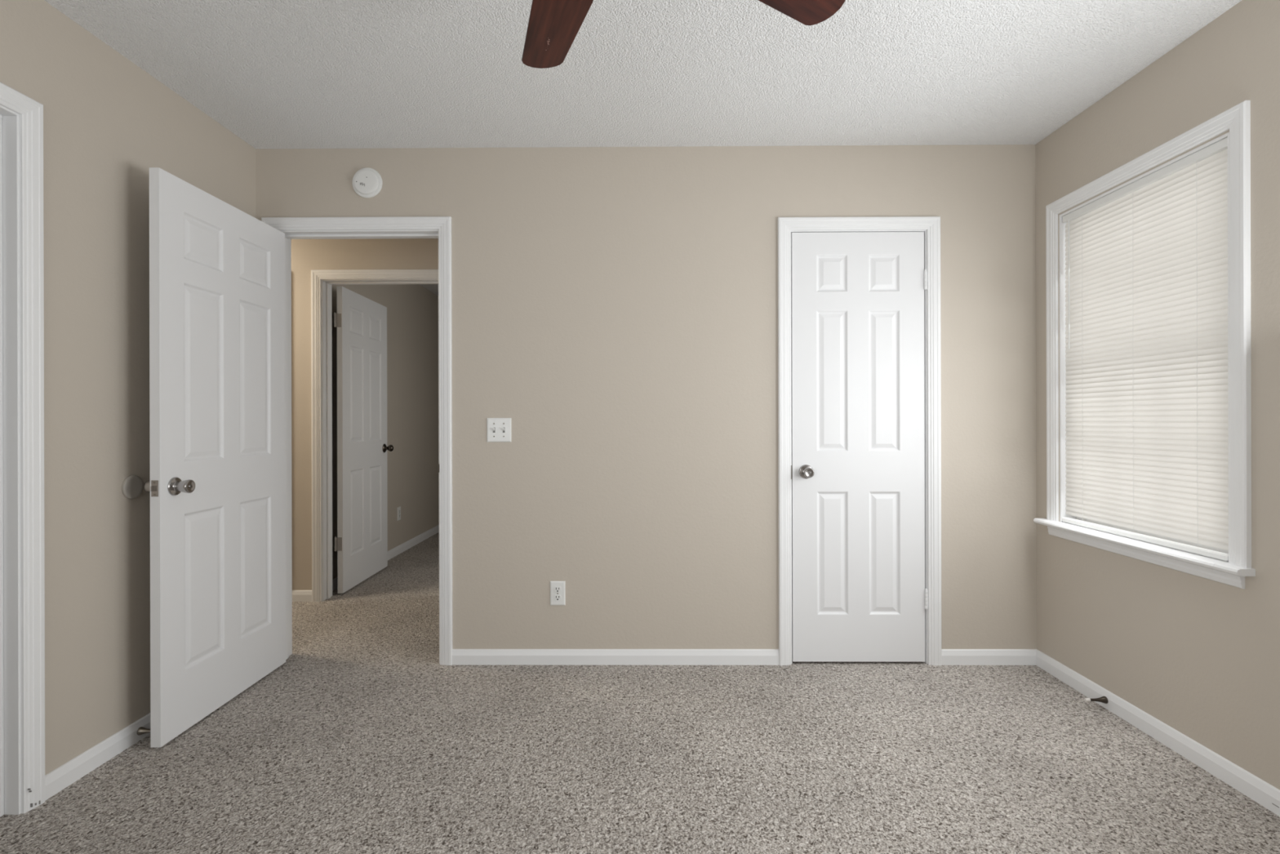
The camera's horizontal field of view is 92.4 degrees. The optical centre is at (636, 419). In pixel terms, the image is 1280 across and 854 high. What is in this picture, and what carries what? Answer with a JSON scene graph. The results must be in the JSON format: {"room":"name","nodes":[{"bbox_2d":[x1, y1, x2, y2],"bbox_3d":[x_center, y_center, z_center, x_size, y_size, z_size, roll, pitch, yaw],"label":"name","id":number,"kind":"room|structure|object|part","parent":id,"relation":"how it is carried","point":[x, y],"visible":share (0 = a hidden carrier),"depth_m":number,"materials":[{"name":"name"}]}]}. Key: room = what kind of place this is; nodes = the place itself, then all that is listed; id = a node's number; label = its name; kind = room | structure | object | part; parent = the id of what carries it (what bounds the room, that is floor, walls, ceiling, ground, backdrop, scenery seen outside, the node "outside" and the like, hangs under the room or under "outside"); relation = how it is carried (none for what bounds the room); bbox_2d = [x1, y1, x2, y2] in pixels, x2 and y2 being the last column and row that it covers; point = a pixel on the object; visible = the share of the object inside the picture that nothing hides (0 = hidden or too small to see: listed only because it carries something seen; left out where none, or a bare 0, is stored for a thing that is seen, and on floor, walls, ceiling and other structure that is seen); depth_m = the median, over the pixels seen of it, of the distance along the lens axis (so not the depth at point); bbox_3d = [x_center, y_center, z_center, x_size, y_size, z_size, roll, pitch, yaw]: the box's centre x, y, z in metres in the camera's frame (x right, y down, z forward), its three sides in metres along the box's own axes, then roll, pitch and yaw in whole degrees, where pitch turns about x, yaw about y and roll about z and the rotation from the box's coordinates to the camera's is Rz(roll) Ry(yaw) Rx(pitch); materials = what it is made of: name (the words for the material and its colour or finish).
{"room":"empty bedroom","nodes":[
{"label":"empty bedroom","id":0,"kind":"room"},
{"bbox_2d":[0,0,256,775],"bbox_3d":[-1.877,-0.064,0.676,0.120,2.438,4.465,0,0,0],"label":"wall","id":1,"kind":"structure","parent":0,"point":[107,121],"depth_m":2.06,"materials":[{"name":"beige paint"}]},
{"bbox_2d":[0,81,44,817],"bbox_3d":[-1.871,0.100,1.415,0.157,2.109,0.890,0,0,0],"label":"door frame","id":2,"kind":"structure","parent":1,"relation":"attached to","point":[22,551],"depth_m":1.80,"materials":[{"name":"white paint"}]},
{"bbox_2d":[44,712,150,800],"bbox_3d":[-1.808,1.119,0.736,0.012,0.070,4.345,0,0,0],"label":"baseboard","id":3,"kind":"structure","parent":1,"relation":"attached to","point":[69,772],"depth_m":2.03,"materials":[{"name":"white paint"}]},
{"bbox_2d":[137,726,150,735],"bbox_3d":[-1.750,1.120,2.213,0.081,0.028,0.028,0,0,0],"label":"door stop","id":4,"kind":"object","parent":3,"relation":"attached to","point":[141,730],"visible":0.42,"depth_m":2.21,"materials":[{"name":"silver metal"}]},
{"bbox_2d":[121,475,143,498],"bbox_3d":[-1.799,0.239,2.193,0.012,0.084,0.084,0,0,0],"label":"bumper cover","id":5,"kind":"object","parent":1,"relation":"attached to","point":[132,486],"visible":1,"depth_m":2.19,"materials":[{"name":"grey plastic"}]},
{"bbox_2d":[291,238,438,590],"bbox_3d":[-0.774,-0.068,3.966,5.594,2.438,0.120,0,0,0],"label":"wall","id":6,"kind":"structure","parent":0,"point":[307,255],"depth_m":3.92,"materials":[{"name":"beige paint"}]},
{"bbox_2d":[292,590,311,601],"bbox_3d":[-0.911,1.117,3.901,2.586,0.070,0.012,0,0,0],"label":"baseboard","id":7,"kind":"structure","parent":6,"relation":"attached to","point":[297,595],"depth_m":3.90,"materials":[{"name":"white paint"}]},
{"bbox_2d":[333,286,393,593],"bbox_3d":[-1.935,0.130,4.420,0.107,2.024,0.770,0,0,0],"label":"door","id":8,"kind":"structure","parent":6,"relation":"in","point":[360,322],"depth_m":4.34,"materials":[{"name":"white paint"}]},
{"bbox_3d":[-1.963,-0.657,4.047,0.032,0.089,0.002,0,0,-1],"label":"hinge plate","id":9,"kind":"part","parent":8,"relation":"part of","materials":[{"name":"silver metal"}]},
{"bbox_3d":[-1.959,0.818,4.048,0.032,0.089,0.002,0,0,-1],"label":"hinge plate","id":10,"kind":"part","parent":8,"relation":"part of","materials":[{"name":"silver metal"}]},
{"bbox_3d":[-1.915,0.217,4.744,0.070,0.067,0.067,0,0,-1],"label":"knob","id":11,"kind":"part","parent":8,"relation":"part of","materials":[{"name":"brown metal"}]},
{"bbox_2d":[311,269,438,601],"bbox_3d":[-1.619,0.099,3.972,0.890,2.109,0.156,0,0,0],"label":"door frame","id":12,"kind":"structure","parent":6,"relation":"attached to","point":[322,280],"depth_m":3.91,"materials":[{"name":"white paint"}]},
{"bbox_2d":[331,284,439,579],"bbox_3d":[-2.107,-0.064,5.826,0.100,2.438,3.580,0,0,0],"label":"wall","id":13,"kind":"structure","parent":0,"point":[412,309],"depth_m":5.53,"materials":[{"name":"beige paint"}]},
{"bbox_2d":[332,524,439,591],"bbox_3d":[-2.048,1.120,5.825,0.012,0.070,3.580,0,0,0],"label":"baseboard","id":14,"kind":"structure","parent":13,"relation":"attached to","point":[411,543],"depth_m":5.50,"materials":[{"name":"white paint"}]},
{"bbox_2d":[396,506,400,520],"bbox_3d":[-2.054,0.810,5.315,0.009,0.114,0.072,0,0,0],"label":"wall outlet","id":15,"kind":"object","parent":13,"relation":"attached to","point":[398,508],"visible":1,"depth_m":5.30,"materials":[{"name":"white plastic"}]},
{"bbox_2d":[0,532,1279,853],"bbox_3d":[-0.823,1.212,3.056,5.804,0.120,9.400,0,0,0],"label":"floor","id":16,"kind":"structure","parent":0,"point":[361,741],"depth_m":2.03,"materials":[{"name":"carpet"}]},
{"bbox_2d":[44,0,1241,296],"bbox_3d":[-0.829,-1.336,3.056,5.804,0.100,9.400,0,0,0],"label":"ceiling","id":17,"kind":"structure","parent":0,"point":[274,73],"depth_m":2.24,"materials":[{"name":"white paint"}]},
{"bbox_2d":[521,0,845,68],"bbox_3d":[-0.102,-1.118,1.112,1.256,0.340,1.301,0,0,0],"label":"ceiling fan","id":18,"kind":"object","parent":17,"relation":"hanging from","point":[553,25],"visible":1,"depth_m":1.54,"materials":[{"name":"brown wood"}]},
{"bbox_3d":[-0.199,-1.010,1.539,0.147,0.006,0.465,-10,3,-19],"label":"blade","id":19,"kind":"part","parent":18,"relation":"part of","materials":[{"name":"brown wood"}]},
{"bbox_3d":[0.305,-1.011,1.389,0.465,0.006,0.147,0,-9,-37],"label":"blade","id":20,"kind":"part","parent":18,"relation":"part of","materials":[{"name":"brown wood"}]},
{"bbox_2d":[255,144,1036,648],"bbox_3d":[-0.782,-0.067,2.961,5.594,2.438,0.120,0,0,0],"label":"wall","id":21,"kind":"structure","parent":0,"point":[618,305],"depth_m":2.89,"materials":[{"name":"beige paint"}]},
{"bbox_2d":[143,167,285,747],"bbox_3d":[-1.681,0.131,2.524,0.157,2.026,0.780,0,0,0],"label":"door","id":22,"kind":"structure","parent":21,"relation":"in","point":[216,485],"depth_m":2.41,"materials":[{"name":"white paint"}]},
{"bbox_3d":[-1.730,0.239,2.214,0.060,0.067,0.067,0,0,0],"label":"knob","id":23,"kind":"part","parent":22,"relation":"part of","materials":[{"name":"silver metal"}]},
{"bbox_3d":[-1.683,0.239,2.145,0.025,0.057,0.002,0,0,0],"label":"latch plate","id":24,"kind":"part","parent":22,"relation":"part of","materials":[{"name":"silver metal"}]},
{"bbox_3d":[-1.635,0.239,2.213,0.060,0.067,0.067,0,0,0],"label":"knob","id":25,"kind":"part","parent":22,"relation":"part of","materials":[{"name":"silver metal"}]},
{"bbox_2d":[261,216,453,665],"bbox_3d":[-1.318,0.099,2.965,0.894,2.109,0.156,0,0,0],"label":"door frame","id":26,"kind":"structure","parent":21,"relation":"attached to","point":[385,227],"depth_m":2.89,"materials":[{"name":"white paint"}]},
{"bbox_2d":[351,167,382,198],"bbox_3d":[-1.272,-1.120,2.891,0.142,0.142,0.026,0,0,0],"label":"smoke detector","id":27,"kind":"object","parent":21,"relation":"attached to","point":[366,182],"visible":1,"depth_m":2.88,"materials":[{"name":"white plastic"}]},
{"bbox_2d":[486,417,511,442],"bbox_3d":[-0.649,0.047,2.891,0.115,0.114,0.018,0,0,0],"label":"light switch","id":28,"kind":"object","parent":21,"relation":"attached to","point":[498,429],"visible":1,"depth_m":2.89,"materials":[{"name":"white plastic"}]},
{"bbox_2d":[550,581,565,605],"bbox_3d":[-0.372,0.817,2.893,0.072,0.114,0.009,0,0,0],"label":"wall outlet","id":29,"kind":"object","parent":21,"relation":"attached to","point":[557,588],"visible":1,"depth_m":2.89,"materials":[{"name":"white plastic"}]},
{"bbox_2d":[554,586,560,592],"bbox_3d":[-0.372,0.797,2.892,0.033,0.027,0.004,0,0,0],"label":"receptacle","id":30,"kind":"object","parent":29,"relation":"attached to","point":[557,588],"depth_m":2.89,"materials":[{"name":"white plastic"}]},
{"bbox_2d":[554,595,560,600],"bbox_3d":[-0.372,0.836,2.892,0.033,0.027,0.004,0,0,0],"label":"receptacle","id":31,"kind":"object","parent":29,"relation":"attached to","point":[557,597],"depth_m":2.89,"materials":[{"name":"white plastic"}]},
{"bbox_2d":[452,648,1036,665],"bbox_3d":[0.040,1.115,2.889,3.676,0.070,0.012,0,0,0],"label":"baseboard","id":32,"kind":"structure","parent":21,"relation":"attached to","point":[460,656],"depth_m":2.88,"materials":[{"name":"white paint"}]},
{"bbox_2d":[777,216,941,665],"bbox_3d":[1.044,0.098,2.947,0.757,2.098,0.156,0,0,0],"label":"door frame","id":33,"kind":"structure","parent":21,"relation":"attached to","point":[930,225],"depth_m":2.87,"materials":[{"name":"white paint"}]},
{"bbox_2d":[791,231,928,661],"bbox_3d":[1.047,0.126,2.872,0.630,2.018,0.096,0,0,0],"label":"door","id":34,"kind":"structure","parent":21,"relation":"in","point":[860,593],"depth_m":2.89,"materials":[{"name":"white paint"}]},
{"bbox_3d":[0.796,0.243,2.857,0.067,0.067,0.060,0,0,0],"label":"knob","id":35,"kind":"part","parent":34,"relation":"part of","materials":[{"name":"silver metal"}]},
{"bbox_2d":[1035,0,1279,789],"bbox_3d":[1.928,-0.074,0.648,0.140,2.438,4.465,0,0,0],"label":"wall","id":36,"kind":"structure","parent":0,"point":[1199,655],"depth_m":2.06,"materials":[{"name":"beige paint"}]},
{"bbox_2d":[1033,100,1255,589],"bbox_3d":[1.918,-0.227,2.336,0.205,1.491,0.964,0,0,0],"label":"window","id":37,"kind":"structure","parent":36,"relation":"in","point":[1237,119],"depth_m":2.02,"materials":[{"name":"white paint"}]},
{"bbox_2d":[1062,137,1228,561],"bbox_3d":[1.884,-0.224,2.326,0.034,1.346,0.766,0,0,0],"label":"window blind","id":38,"kind":"object","parent":37,"relation":"attached to","point":[1147,411],"visible":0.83,"depth_m":2.25,"materials":[{"name":"white plastic"}]},
{"bbox_3d":[1.891,-0.219,2.595,0.016,1.298,0.001,0,0,0],"label":"ladder cord","id":39,"kind":"part","parent":38,"relation":"part of","materials":[{"name":"white fabric"}]},
{"bbox_3d":[1.889,-0.219,2.328,0.016,1.298,0.001,0,0,0],"label":"ladder cord","id":40,"kind":"part","parent":38,"relation":"part of","materials":[{"name":"white fabric"}]},
{"bbox_3d":[1.884,0.438,2.328,0.026,0.022,0.763,0,0,0],"label":"rail","id":41,"kind":"part","parent":38,"relation":"part of","materials":[{"name":"white plastic"}]},
{"bbox_3d":[1.887,-0.219,2.060,0.016,1.298,0.001,0,0,0],"label":"ladder cord","id":42,"kind":"part","parent":38,"relation":"part of","materials":[{"name":"white fabric"}]},
{"bbox_3d":[1.948,0.095,2.325,0.030,0.710,0.771,0,0,0],"label":"sash","id":43,"kind":"part","parent":37,"relation":"part of","materials":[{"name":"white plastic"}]},
{"bbox_2d":[1035,648,1279,816],"bbox_3d":[1.855,1.110,0.709,0.013,0.070,4.345,0,0,0],"label":"baseboard","id":44,"kind":"structure","parent":36,"relation":"attached to","point":[1261,792],"depth_m":2.13,"materials":[{"name":"white paint"}]},
{"bbox_2d":[1084,696,1107,703],"bbox_3d":[1.821,1.111,2.439,0.081,0.028,0.028,0,0,0],"label":"door stop","id":45,"kind":"object","parent":44,"relation":"attached to","point":[1104,699],"visible":1,"depth_m":2.43,"materials":[{"name":"brown metal"}]}
]}

